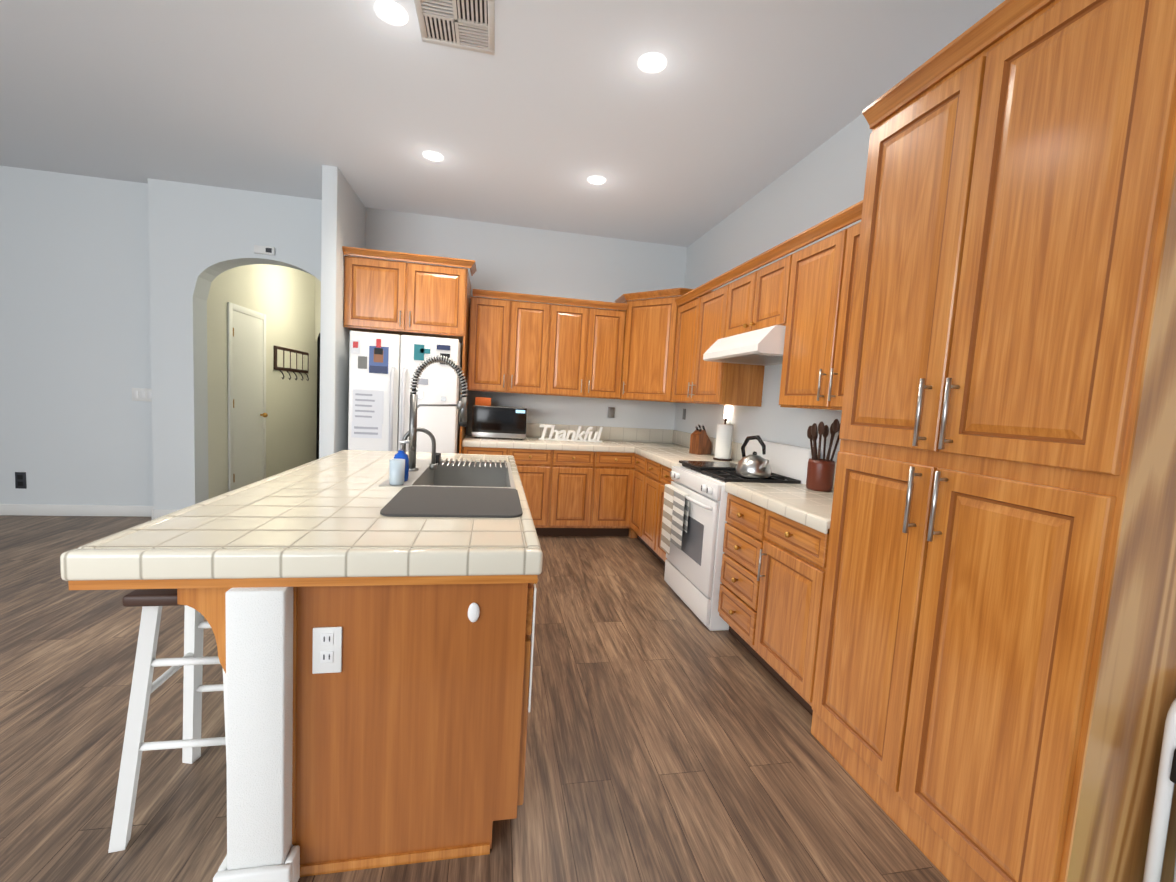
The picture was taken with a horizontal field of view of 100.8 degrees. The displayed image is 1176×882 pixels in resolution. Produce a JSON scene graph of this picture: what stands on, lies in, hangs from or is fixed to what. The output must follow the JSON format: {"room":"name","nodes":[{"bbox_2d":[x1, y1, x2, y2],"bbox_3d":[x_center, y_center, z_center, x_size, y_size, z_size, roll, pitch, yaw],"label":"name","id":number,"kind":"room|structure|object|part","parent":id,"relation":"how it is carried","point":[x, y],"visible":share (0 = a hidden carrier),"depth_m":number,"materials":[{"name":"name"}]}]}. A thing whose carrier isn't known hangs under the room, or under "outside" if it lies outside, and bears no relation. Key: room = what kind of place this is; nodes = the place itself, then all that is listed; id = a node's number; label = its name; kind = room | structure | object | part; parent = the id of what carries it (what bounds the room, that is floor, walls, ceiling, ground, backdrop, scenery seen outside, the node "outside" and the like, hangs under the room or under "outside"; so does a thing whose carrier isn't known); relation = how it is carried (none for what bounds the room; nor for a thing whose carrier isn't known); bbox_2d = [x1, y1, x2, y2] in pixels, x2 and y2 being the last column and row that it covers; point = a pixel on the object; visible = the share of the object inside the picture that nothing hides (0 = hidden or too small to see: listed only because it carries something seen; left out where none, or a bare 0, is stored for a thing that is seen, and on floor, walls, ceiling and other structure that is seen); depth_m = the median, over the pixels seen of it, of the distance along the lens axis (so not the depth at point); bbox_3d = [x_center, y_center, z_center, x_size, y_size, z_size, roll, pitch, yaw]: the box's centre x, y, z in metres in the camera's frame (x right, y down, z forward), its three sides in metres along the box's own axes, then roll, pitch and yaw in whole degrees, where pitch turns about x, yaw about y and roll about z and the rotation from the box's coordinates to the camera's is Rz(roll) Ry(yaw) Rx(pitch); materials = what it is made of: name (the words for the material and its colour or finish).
{"room":"kitchen","nodes":[
{"label":"kitchen","id":0,"kind":"room"},
{"bbox_2d":[0,166,153,505],"bbox_3d":[-6.871,-0.923,4.045,5.850,3.070,0.120,2,5,-11],"label":"wall","id":1,"kind":"structure","parent":0,"point":[75,369],"depth_m":4.39,"materials":[{"name":"white paint"}]},
{"bbox_2d":[15,472,26,488],"bbox_3d":[-5.168,0.359,4.427,0.080,0.150,0.010,2,5,-11],"label":"outlet","id":2,"kind":"object","parent":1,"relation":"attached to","point":[20,480],"visible":1,"depth_m":4.42,"materials":[{"name":"grey plastic"}]},
{"bbox_2d":[0,504,153,516],"bbox_3d":[-6.958,0.557,4.102,5.880,0.105,0.014,2,5,-11],"label":"baseboard","id":3,"kind":"structure","parent":1,"relation":"attached to","point":[67,510],"depth_m":4.52,"materials":[{"name":"white wood"}]},
{"bbox_2d":[132,388,151,401],"bbox_3d":[-4.159,-0.432,4.543,0.180,0.120,0.012,2,5,-11],"label":"switch plate","id":4,"kind":"object","parent":1,"relation":"attached to","point":[141,394],"visible":0.83,"depth_m":4.54,"materials":[{"name":"white plastic"}]},
{"bbox_2d":[148,178,321,509],"bbox_3d":[-3.167,-0.763,4.676,1.670,3.070,0.220,2,5,-11],"label":"wall","id":5,"kind":"structure","parent":0,"point":[202,238],"depth_m":4.46,"materials":[{"name":"white paint"}]},
{"bbox_2d":[151,509,177,519],"bbox_3d":[-3.901,0.689,4.621,0.354,0.105,0.140,2,5,-11],"label":"baseboard","id":6,"kind":"structure","parent":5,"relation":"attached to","point":[156,513],"depth_m":4.53,"materials":[{"name":"white wood"}]},
{"bbox_2d":[254,245,274,254],"bbox_3d":[-2.987,-1.762,4.488,0.170,0.070,0.026,2,5,-11],"label":"sensor","id":7,"kind":"object","parent":5,"relation":"attached to","point":[259,249],"visible":0.94,"depth_m":4.48,"materials":[{"name":"white plastic"}]},
{"bbox_2d":[207,264,314,498],"bbox_3d":[-4.081,-0.973,6.506,0.120,3.070,3.740,2,5,-11],"label":"wall","id":8,"kind":"structure","parent":0,"point":[286,301],"depth_m":6.08,"materials":[{"name":"beige paint"}]},
{"bbox_2d":[227,302,267,491],"bbox_3d":[-3.798,-0.402,5.496,0.090,2.140,0.830,2,5,-11],"label":"hall door","id":9,"kind":"structure","parent":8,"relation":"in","point":[247,414],"depth_m":5.43,"materials":[{"name":"white wood"}]},
{"bbox_2d":[274,346,308,380],"bbox_3d":[-4.003,-1.037,6.633,0.073,0.415,1.110,2,5,-11],"label":"coat rack","id":10,"kind":"object","parent":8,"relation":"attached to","point":[290,360],"visible":1,"depth_m":6.54,"materials":[{"name":"brown wood"}]},
{"bbox_2d":[315,277,320,459],"bbox_3d":[-3.641,-1.078,8.032,1.320,3.070,0.900,2,5,-11],"label":"wall","id":11,"kind":"structure","parent":0,"point":[317,283],"depth_m":7.55,"materials":[{"name":"beige paint"}]},
{"bbox_2d":[319,165,365,458],"bbox_3d":[-2.202,-0.682,4.378,0.115,3.070,0.860,2,5,-11],"label":"wall","id":12,"kind":"structure","parent":0,"point":[343,219],"depth_m":3.98,"materials":[{"name":"white paint"}]},
{"bbox_2d":[342,450,459,454],"bbox_3d":[-1.079,0.116,3.327,1.130,0.070,0.044,2,5,-11],"label":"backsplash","id":13,"kind":"structure","parent":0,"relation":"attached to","point":[342,450],"depth_m":3.32,"materials":[{"name":"beige tile"}]},
{"bbox_2d":[0,515,949,881],"bbox_3d":[-4.041,0.955,2.394,11.220,0.060,12.200,2,5,-11],"label":"floor","id":14,"kind":"structure","parent":0,"point":[672,737],"depth_m":1.83,"materials":[{"name":"brown wood"}]},
{"bbox_2d":[108,589,226,852],"bbox_3d":[-1.205,0.791,1.561,0.353,0.738,0.383,2,5,-11],"label":"stool","id":15,"kind":"object","parent":14,"relation":"on","point":[192,660],"visible":0.38,"depth_m":1.41,"materials":[{"name":"white wood"}]},
{"bbox_2d":[148,471,537,881],"bbox_3d":[-0.783,0.699,2.309,0.937,0.836,2.136,2,5,-11],"label":"kitchen island","id":16,"kind":"object","parent":14,"relation":"on","point":[376,665],"depth_m":1.34,"materials":[{"name":"wood"}]},
{"bbox_2d":[60,483,542,589],"bbox_3d":[-0.764,0.287,1.678,1.130,0.094,0.900,2,5,-11],"label":"island countertop","id":17,"kind":"structure","parent":16,"relation":"on","point":[265,532],"depth_m":1.31,"materials":[{"name":"beige tile"}]},
{"bbox_2d":[389,440,410,484],"bbox_3d":[-0.848,0.095,2.191,0.074,0.186,0.156,2,5,-11],"label":"soap dispenser","id":18,"kind":"object","parent":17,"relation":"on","point":[399,468],"visible":1,"depth_m":2.13,"materials":[{"name":"blue"}]},
{"bbox_2d":[264,455,411,486],"bbox_3d":[-1.231,0.191,2.490,0.493,0.094,0.881,2,5,-11],"label":"island countertop","id":19,"kind":"structure","parent":16,"relation":"on","point":[337,468],"depth_m":2.37,"materials":[{"name":"beige tile"}]},
{"bbox_2d":[340,451,507,474],"bbox_3d":[-1.047,0.144,3.159,1.106,0.094,0.367,2,5,-11],"label":"island countertop","id":20,"kind":"structure","parent":16,"relation":"on","point":[421,461],"depth_m":3.01,"materials":[{"name":"beige tile"}]},
{"bbox_2d":[437,458,506,467],"bbox_3d":[-0.702,0.130,2.897,0.425,0.010,0.290,2,5,-11],"label":"rack","id":21,"kind":"object","parent":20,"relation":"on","point":[447,465],"visible":0.92,"depth_m":2.86,"materials":[{"name":"silver metal"}]},
{"bbox_2d":[435,453,440,464],"bbox_3d":[-0.879,0.103,2.820,0.040,0.060,0.090,2,5,-11],"label":"sponge caddy","id":22,"kind":"object","parent":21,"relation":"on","point":[438,458],"visible":0.54,"depth_m":2.78,"materials":[{"name":"black metal"}]},
{"bbox_2d":[508,455,540,546],"bbox_3d":[-0.350,0.249,2.399,0.045,0.094,2.070,2,5,-11],"label":"island countertop","id":23,"kind":"structure","parent":16,"relation":"on","point":[531,539],"depth_m":1.82,"materials":[{"name":"beige tile"}]},
{"bbox_2d":[380,486,522,517],"bbox_3d":[-0.508,0.231,1.896,0.480,0.008,0.500,2,5,-11],"label":"drying mat","id":24,"kind":"object","parent":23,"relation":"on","point":[420,501],"visible":0.98,"depth_m":1.83,"materials":[{"name":"grey"}]},
{"bbox_2d":[348,331,468,453],"bbox_3d":[-1.623,-0.045,4.503,0.900,1.848,0.947,2,5,-11],"label":"fridge","id":25,"kind":"object","parent":14,"relation":"on","point":[382,367],"depth_m":4.06,"materials":[{"name":"white painted metal"},{"name":"plastic"}]},
{"bbox_3d":[-1.217,-0.041,4.729,0.018,1.848,0.657,2,5,-11],"label":"fridge panel","id":26,"kind":"part","parent":25,"relation":"part of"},
{"bbox_2d":[462,444,509,454],"bbox_3d":[-1.031,0.447,4.827,0.415,0.880,0.627,2,5,-11],"label":"base cabinet","id":27,"kind":"object","parent":14,"relation":"on","point":[488,449],"depth_m":4.49,"materials":[{"name":"brown wood"}]},
{"bbox_2d":[510,444,553,535],"bbox_3d":[-0.624,0.464,4.906,0.415,0.880,0.627,2,5,-11],"label":"base cabinet","id":28,"kind":"object","parent":14,"relation":"on","point":[534,463],"depth_m":4.61,"materials":[{"name":"brown wood"}]},
{"bbox_2d":[550,448,597,535],"bbox_3d":[-0.217,0.481,4.986,0.415,0.880,0.627,2,5,-11],"label":"base cabinet","id":29,"kind":"object","parent":14,"relation":"on","point":[572,498],"depth_m":4.68,"materials":[{"name":"brown wood"}]},
{"bbox_2d":[462,436,681,447],"bbox_3d":[-0.095,0.028,4.960,2.268,0.040,0.637,2,5,-11],"label":"countertop","id":30,"kind":"structure","parent":29,"relation":"on","point":[468,439],"depth_m":4.74,"materials":[{"name":"beige tile"}]},
{"bbox_2d":[471,405,526,439],"bbox_3d":[-0.891,-0.191,4.885,0.520,0.314,0.391,2,5,-11],"label":"microwave","id":31,"kind":"object","parent":30,"relation":"on","point":[491,421],"visible":1,"depth_m":4.70,"materials":[{"name":"black"}]},
{"bbox_2d":[475,397,490,405],"bbox_3d":[-1.036,-0.391,4.808,0.150,0.079,0.150,2,5,-11],"label":"snack box","id":32,"kind":"object","parent":31,"relation":"on","point":[482,401],"visible":1,"depth_m":4.74,"materials":[{"name":"orange cardboard"}]},
{"bbox_2d":[539,424,602,441],"bbox_3d":[-0.173,-0.080,4.998,0.660,0.157,0.040,2,5,-11],"label":"sign","id":33,"kind":"object","parent":30,"relation":"on","point":[577,434],"visible":1,"depth_m":5.00,"materials":[{"name":"white"}]},
{"bbox_2d":[594,448,633,535],"bbox_3d":[0.190,0.497,5.065,0.415,0.880,0.627,2,5,-11],"label":"base cabinet","id":34,"kind":"object","parent":14,"relation":"on","point":[615,468],"depth_m":4.76,"materials":[{"name":"brown wood"}]},
{"bbox_2d":[634,448,738,465],"bbox_3d":[0.868,0.143,4.258,0.638,0.040,1.179,2,5,-11],"label":"countertop","id":35,"kind":"structure","parent":34,"relation":"on","point":[671,455],"depth_m":4.20,"materials":[{"name":"beige tile"}]},
{"bbox_2d":[689,424,711,454],"bbox_3d":[1.029,-0.020,4.415,0.180,0.274,0.100,0,6,-36],"label":"knife block","id":36,"kind":"object","parent":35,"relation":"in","point":[700,443],"visible":1,"depth_m":4.37,"materials":[{"name":"brown wood"}]},
{"bbox_2d":[713,418,732,460],"bbox_3d":[1.120,-0.017,4.003,0.150,0.348,0.150,2,5,-11],"label":"paper towel","id":37,"kind":"object","parent":35,"relation":"on","point":[724,433],"visible":1,"depth_m":3.95,"materials":[{"name":"white paper"}]},
{"bbox_2d":[629,452,645,538],"bbox_3d":[0.773,0.564,4.682,0.628,0.880,0.393,2,5,-11],"label":"base cabinet","id":38,"kind":"object","parent":14,"relation":"on","point":[636,480],"depth_m":4.66,"materials":[{"name":"brown wood"}]},
{"bbox_2d":[638,456,657,554],"bbox_3d":[0.847,0.601,4.297,0.628,0.880,0.394,2,5,-11],"label":"base cabinet","id":39,"kind":"object","parent":14,"relation":"on","point":[649,466],"depth_m":4.29,"materials":[{"name":"brown wood"}]},
{"bbox_2d":[654,460,725,565],"bbox_3d":[0.921,0.638,3.913,0.628,0.880,0.393,2,5,-11],"label":"base cabinet","id":40,"kind":"object","parent":14,"relation":"on","point":[664,469],"depth_m":3.99,"materials":[{"name":"brown wood"}]},
{"bbox_2d":[718,484,761,647],"bbox_3d":[1.141,0.749,2.762,0.628,0.880,0.420,2,5,-11],"label":"base cabinet","id":41,"kind":"object","parent":14,"relation":"on","point":[740,545],"depth_m":2.69,"materials":[{"name":"brown wood"}]},
{"bbox_2d":[664,439,817,630],"bbox_3d":[0.970,0.566,3.320,0.719,1.130,0.758,2,5,-11],"label":"stove","id":42,"kind":"object","parent":14,"relation":"on","point":[692,574],"visible":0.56,"depth_m":3.08,"materials":[{"name":"white metal"}]},
{"bbox_2d":[660,484,689,554],"bbox_3d":[0.600,0.568,3.382,0.038,0.474,0.380,2,5,-11],"label":"towels","id":43,"kind":"object","parent":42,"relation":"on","point":[675,514],"visible":1,"depth_m":3.35,"materials":[{"name":"grey fabric"}]},
{"bbox_2d":[679,460,736,469],"bbox_3d":[0.898,0.173,3.457,0.410,0.019,0.330,2,5,-11],"label":"griddle","id":44,"kind":"object","parent":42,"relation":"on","point":[709,465],"visible":0.71,"depth_m":3.39,"materials":[{"name":"black"}]},
{"bbox_2d":[736,435,770,478],"bbox_3d":[1.057,0.094,3.048,0.216,0.263,0.271,2,5,-11],"label":"kettle","id":45,"kind":"object","parent":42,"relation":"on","point":[754,465],"visible":1,"depth_m":3.00,"materials":[{"name":"silver metal"}]},
{"bbox_2d":[746,500,829,714],"bbox_3d":[1.224,0.792,2.324,0.628,0.880,0.477,2,5,-11],"label":"base cabinet","id":46,"kind":"object","parent":14,"relation":"on","point":[775,543],"depth_m":2.24,"materials":[{"name":"brown wood"}]},
{"bbox_2d":[726,482,833,527],"bbox_3d":[1.207,0.314,2.488,0.638,0.040,0.896,2,5,-11],"label":"countertop","id":47,"kind":"structure","parent":46,"relation":"on","point":[816,506],"depth_m":2.47,"materials":[{"name":"beige tile"}]},
{"bbox_2d":[806,419,840,491],"bbox_3d":[1.320,0.073,2.742,0.143,0.407,0.228,2,5,-11],"label":"utensil crock","id":48,"kind":"object","parent":47,"relation":"on","point":[820,474],"visible":0.98,"depth_m":2.70,"materials":[{"name":"brown ceramic"}]},
{"bbox_2d":[811,0,1175,881],"bbox_3d":[1.381,0.051,1.543,0.679,2.505,0.962,2,5,-11],"label":"pantry","id":49,"kind":"object","parent":14,"relation":"on","point":[995,686],"visible":1,"depth_m":1.29,"materials":[{"name":"brown wood"}]},
{"bbox_2d":[1143,698,1175,881],"bbox_3d":[1.525,0.959,1.152,0.424,0.781,0.087,2,5,-11],"label":"step ladder","id":50,"kind":"object","parent":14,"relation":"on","point":[1166,782],"visible":1,"depth_m":1.13,"materials":[{"name":"white painted metal"},{"name":"black plastic"}]},
{"bbox_2d":[0,0,1004,246],"bbox_3d":[-3.861,-2.159,2.128,11.220,0.060,12.200,2,5,-11],"label":"ceiling","id":51,"kind":"structure","parent":0,"point":[543,114],"depth_m":2.86,"materials":[{"name":"grey paint"}]},
{"bbox_2d":[374,0,407,25],"bbox_3d":[-0.902,-1.963,2.232,0.143,0.008,0.143,2,5,-17],"label":"recessed light","id":52,"kind":"object","parent":51,"relation":"in","point":[391,12],"depth_m":2.23,"materials":[{"name":"white plastic"}]},
{"bbox_2d":[423,151,442,161],"bbox_3d":[-1.139,-2.092,3.576,0.143,0.008,0.143,7,6,40],"label":"recessed light","id":53,"kind":"object","parent":51,"relation":"in","point":[432,156],"depth_m":3.57,"materials":[{"name":"white plastic"}]},
{"bbox_2d":[414,0,494,54],"bbox_3d":[-0.609,-1.945,2.244,0.350,0.012,0.370,2,5,-11],"label":"ceiling vent","id":54,"kind":"object","parent":51,"relation":"in","point":[469,25],"visible":1,"depth_m":2.26,"materials":[{"name":"white metal"}]},
{"bbox_2d":[587,176,605,184],"bbox_3d":[0.068,-2.042,3.811,0.143,0.008,0.143,7,6,40],"label":"recessed light","id":55,"kind":"object","parent":51,"relation":"in","point":[597,180],"depth_m":3.81,"materials":[{"name":"white plastic"}]},
{"bbox_2d":[638,53,666,72],"bbox_3d":[0.326,-1.912,2.462,0.143,0.008,0.143,7,6,40],"label":"recessed light","id":56,"kind":"object","parent":51,"relation":"in","point":[649,62],"depth_m":2.46,"materials":[{"name":"white plastic"}]},
{"bbox_2d":[365,208,686,442],"bbox_3d":[-0.683,-0.663,5.171,3.400,3.070,0.120,2,5,-11],"label":"wall","id":57,"kind":"structure","parent":0,"point":[521,260],"depth_m":5.08,"materials":[{"name":"white paint"}]},
{"bbox_2d":[342,246,476,342],"bbox_3d":[-1.592,-1.301,4.502,1.072,0.650,0.722,2,5,-11],"label":"upper cabinet","id":58,"kind":"object","parent":57,"relation":"attached to","point":[398,297],"visible":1,"depth_m":4.19,"materials":[{"name":"brown wood"}]},
{"bbox_2d":[467,289,627,398],"bbox_3d":[-0.415,-0.943,4.931,1.530,0.950,0.392,2,5,-11],"label":"upper cabinet","id":59,"kind":"object","parent":57,"relation":"attached to","point":[530,346],"visible":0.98,"depth_m":4.78,"materials":[{"name":"brown wood"}]},
{"bbox_2d":[466,420,673,443],"bbox_3d":[-0.148,-0.096,5.257,2.268,0.150,0.014,2,5,-11],"label":"backsplash","id":60,"kind":"structure","parent":57,"relation":"attached to","point":[662,436],"depth_m":5.33,"materials":[{"name":"beige tile"}]},
{"bbox_2d":[608,407,614,417],"bbox_3d":[0.254,-0.311,5.304,0.075,0.115,0.004,2,5,-11],"label":"electrical outlet","id":61,"kind":"object","parent":57,"relation":"attached to","point":[611,411],"visible":1,"depth_m":5.30,"materials":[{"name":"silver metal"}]},
{"bbox_2d":[615,288,712,403],"bbox_3d":[0.715,-0.927,4.919,0.770,1.050,0.840,2,5,-11],"label":"upper cabinet","id":62,"kind":"object","parent":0,"point":[650,337],"visible":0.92,"depth_m":4.73,"materials":[{"name":"brown wood"}]},
{"bbox_2d":[674,114,871,461],"bbox_3d":[1.818,-0.201,1.460,0.120,3.070,8.400,2,5,-11],"label":"wall","id":63,"kind":"structure","parent":0,"point":[823,181],"depth_m":3.52,"materials":[{"name":"white paint"}]},
{"bbox_2d":[682,409,685,419],"bbox_3d":[1.027,-0.286,5.184,0.006,0.115,0.075,2,5,-11],"label":"electrical outlet","id":64,"kind":"object","parent":63,"relation":"attached to","point":[684,410],"depth_m":5.17,"materials":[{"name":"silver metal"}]},
{"bbox_2d":[724,406,730,423],"bbox_3d":[1.203,-0.217,4.202,0.030,0.165,0.075,2,5,-11],"label":"electrical outlet","id":65,"kind":"object","parent":63,"relation":"attached to","point":[727,413],"depth_m":4.17,"materials":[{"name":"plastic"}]},
{"bbox_2d":[674,430,836,487],"bbox_3d":[1.280,0.112,3.784,0.014,0.150,3.440,2,5,-11],"label":"backsplash","id":66,"kind":"structure","parent":63,"relation":"attached to","point":[683,438],"depth_m":4.46,"materials":[{"name":"beige tile"}]},
{"bbox_2d":[672,200,862,410],"bbox_3d":[1.216,-0.710,3.296,0.392,0.950,2.665,2,5,-11],"label":"upper cabinet","id":67,"kind":"object","parent":63,"relation":"attached to","point":[804,296],"visible":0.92,"depth_m":2.81,"materials":[{"name":"brown wood"}]},
{"bbox_2d":[703,325,785,365],"bbox_3d":[1.167,-0.624,3.243,0.502,0.166,0.762,2,5,-11],"label":"range hood","id":68,"kind":"object","parent":67,"relation":"in","point":[764,346],"visible":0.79,"depth_m":3.07,"materials":[{"name":"white metal"}]}
]}

